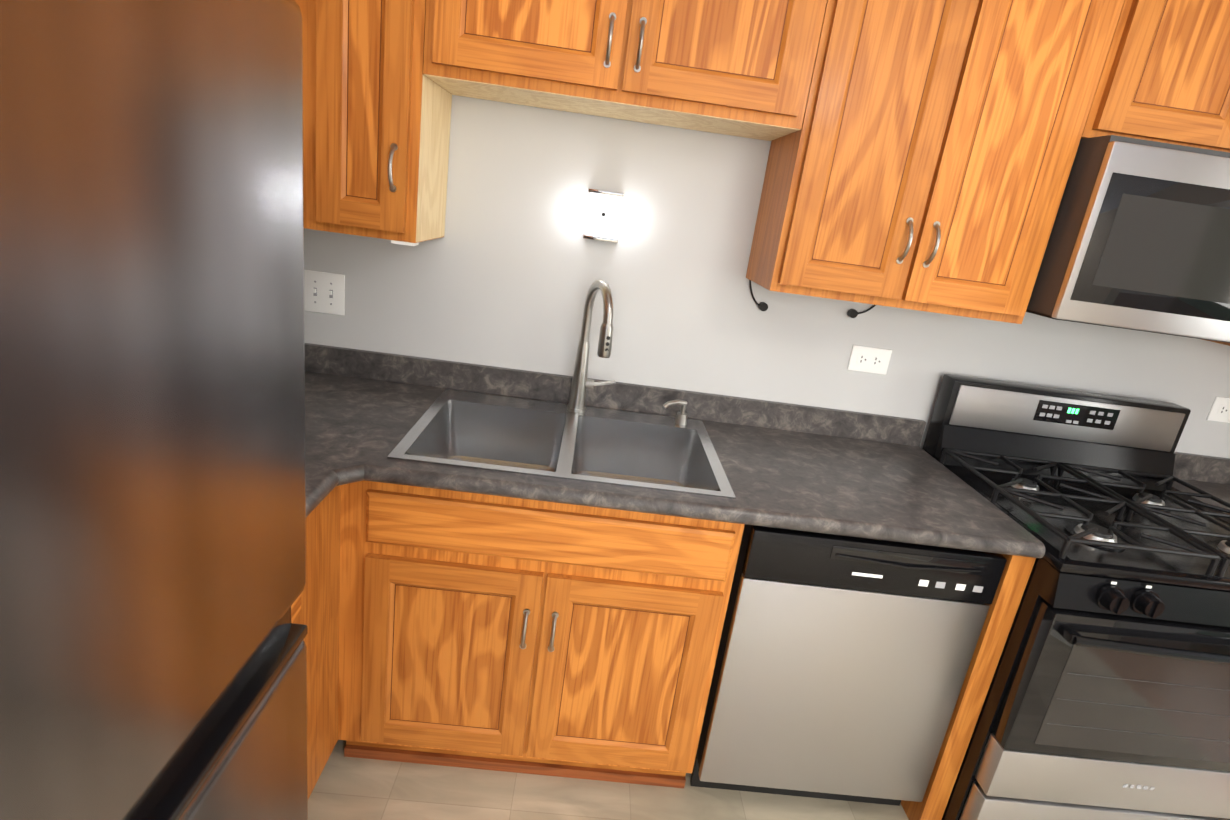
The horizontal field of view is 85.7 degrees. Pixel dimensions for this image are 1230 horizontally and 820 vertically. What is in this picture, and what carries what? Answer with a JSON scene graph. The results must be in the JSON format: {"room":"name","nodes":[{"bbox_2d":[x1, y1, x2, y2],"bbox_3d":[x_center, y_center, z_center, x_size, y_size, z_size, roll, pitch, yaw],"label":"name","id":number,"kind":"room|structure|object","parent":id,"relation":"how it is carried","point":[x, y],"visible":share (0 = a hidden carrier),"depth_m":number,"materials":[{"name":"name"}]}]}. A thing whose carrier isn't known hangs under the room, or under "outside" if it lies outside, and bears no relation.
{"room":"kitchen","nodes":[
{"label":"kitchen","id":0,"kind":"room"},
{"bbox_2d":[567,279,615,412],"bbox_3d":[-0.049,-0.161,1.839,0.134,0.398,0.211,7,17,-3],"label":"faucet","id":1,"kind":"object","parent":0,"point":[581,382],"visible":1,"depth_m":1.89,"materials":[{"name":"silver metal"}]},
{"bbox_2d":[308,740,908,819],"bbox_3d":[0.301,1.694,-0.122,3.392,0.100,5.400,7,17,-3],"label":"floor","id":2,"kind":"structure","parent":0,"point":[349,788],"depth_m":1.72,"materials":[{"name":"tile"}]},
{"bbox_2d":[0,0,307,819],"bbox_3d":[-0.738,0.508,0.338,0.830,1.602,0.763,7,17,-3],"label":"refrigerator","id":3,"kind":"object","parent":2,"relation":"on","point":[152,496],"visible":1,"depth_m":0.37,"materials":[{"name":"grey metal"}]},
{"bbox_2d":[291,480,1035,819],"bbox_3d":[0.358,0.685,1.552,3.222,0.840,1.394,7,17,-3],"label":"base cabinet","id":4,"kind":"object","parent":2,"relation":"on","point":[501,634],"visible":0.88,"depth_m":1.57,"materials":[{"name":"brown wood"}]},
{"bbox_2d":[304,343,1044,557],"bbox_3d":[-0.106,0.058,1.727,2.170,0.120,0.678,7,17,-3],"label":"countertop","id":5,"kind":"structure","parent":4,"relation":"on","point":[830,471],"depth_m":1.75,"materials":[{"name":"laminate"}]},
{"bbox_2d":[387,389,735,498],"bbox_3d":[-0.130,0.154,1.777,0.785,0.182,0.555,7,17,-3],"label":"sink","id":6,"kind":"object","parent":5,"relation":"in","point":[535,437],"visible":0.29,"depth_m":1.94,"materials":[{"name":"silver metal"}]},
{"bbox_2d":[663,400,687,424],"bbox_3d":[0.179,0.003,1.966,0.084,0.073,0.050,7,17,-3],"label":"soap dispenser","id":7,"kind":"object","parent":6,"relation":"on","point":[681,417],"visible":1,"depth_m":1.96,"materials":[{"name":"silver metal"}]},
{"bbox_2d":[1171,452,1229,522],"bbox_3d":[1.869,0.298,1.838,0.295,0.120,0.657,7,17,-3],"label":"countertop","id":8,"kind":"structure","parent":4,"relation":"on","point":[1210,474],"depth_m":2.12,"materials":[{"name":"laminate"}]},
{"bbox_2d":[690,524,1006,805],"bbox_3d":[0.548,0.605,1.908,0.592,0.822,0.621,7,17,-3],"label":"dishwasher","id":9,"kind":"object","parent":2,"relation":"on","point":[842,664],"visible":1,"depth_m":1.60,"materials":[{"name":"grey metal"}]},
{"bbox_2d":[922,374,1229,819],"bbox_3d":[1.292,0.578,1.831,0.738,1.123,0.770,7,17,-3],"label":"range","id":10,"kind":"object","parent":2,"relation":"on","point":[1107,696],"visible":0.88,"depth_m":1.58,"materials":[{"name":"black metal"}]},
{"bbox_2d":[304,95,1229,458],"bbox_3d":[0.461,-0.251,2.048,3.455,2.345,0.100,7,17,-3],"label":"wall","id":11,"kind":"structure","parent":0,"point":[508,267],"depth_m":1.97,"materials":[{"name":"paint"}]},
{"bbox_2d":[304,270,344,315],"bbox_3d":[-0.856,-0.343,1.942,0.122,0.120,0.014,7,17,-3],"label":"light switch","id":12,"kind":"object","parent":11,"relation":"attached to","point":[324,292],"visible":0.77,"depth_m":1.94,"materials":[{"name":"white plastic"}]},
{"bbox_2d":[295,0,451,245],"bbox_3d":[-0.746,-0.925,1.579,0.645,0.950,0.357,7,17,-3],"label":"upper cabinet","id":13,"kind":"object","parent":11,"relation":"attached to","point":[377,103],"visible":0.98,"depth_m":1.53,"materials":[{"name":"brown wood"}]},
{"bbox_2d":[583,188,623,242],"bbox_3d":[-0.033,-0.550,1.877,0.100,0.136,0.034,7,17,-3],"label":"light","id":14,"kind":"object","parent":11,"relation":"attached to","point":[603,215],"visible":0.96,"depth_m":1.86,"materials":[{"name":"white"}]},
{"bbox_2d":[423,0,826,140],"bbox_3d":[0.035,-1.013,1.561,0.878,0.566,0.357,7,17,-3],"label":"upper cabinet","id":15,"kind":"object","parent":11,"relation":"attached to","point":[741,68],"visible":1,"depth_m":1.48,"materials":[{"name":"brown wood"}]},
{"bbox_2d":[847,345,891,374],"bbox_3d":[0.779,-0.153,2.026,0.122,0.078,0.007,7,17,-3],"label":"electrical outlet plate","id":16,"kind":"object","parent":11,"relation":"attached to","point":[869,359],"visible":1,"depth_m":2.02,"materials":[{"name":"white plastic"}]},
{"bbox_2d":[746,0,1124,323],"bbox_3d":[0.774,-0.742,1.655,0.657,0.942,0.357,7,17,-3],"label":"upper cabinet","id":17,"kind":"object","parent":11,"relation":"attached to","point":[922,159],"visible":0.98,"depth_m":1.56,"materials":[{"name":"brown wood"}]},
{"bbox_2d":[749,280,875,317],"bbox_3d":[0.587,-0.318,1.962,0.401,0.087,0.018,7,17,-3],"label":"cord","id":18,"kind":"object","parent":17,"relation":"hanging from","point":[851,313],"visible":0.9,"depth_m":1.96,"materials":[{"name":"black plastic"}]},
{"bbox_2d":[1081,0,1229,152],"bbox_3d":[1.498,-0.869,1.625,0.740,0.493,0.357,7,17,-3],"label":"upper cabinet","id":19,"kind":"object","parent":11,"relation":"attached to","point":[1165,76],"visible":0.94,"depth_m":1.51,"materials":[{"name":"brown wood"}]},
{"bbox_2d":[1026,135,1229,342],"bbox_3d":[1.425,-0.419,1.701,0.713,0.415,0.478,7,17,-3],"label":"microwave","id":20,"kind":"object","parent":19,"relation":"attached to","point":[1139,239],"visible":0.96,"depth_m":1.53,"materials":[{"name":"grey metal"}]},
{"bbox_2d":[1202,339,1229,345],"bbox_3d":[1.983,-0.593,1.718,0.295,0.942,0.357,7,17,-3],"label":"upper cabinet","id":21,"kind":"object","parent":11,"relation":"attached to","point":[1226,343],"depth_m":1.94,"materials":[{"name":"brown wood"}]},
{"bbox_2d":[1206,397,1229,422],"bbox_3d":[1.939,0.003,2.089,0.122,0.078,0.007,7,17,-3],"label":"electrical outlet plate","id":22,"kind":"object","parent":11,"relation":"attached to","point":[1219,410],"visible":1,"depth_m":2.09,"materials":[{"name":"white plastic"}]}
]}

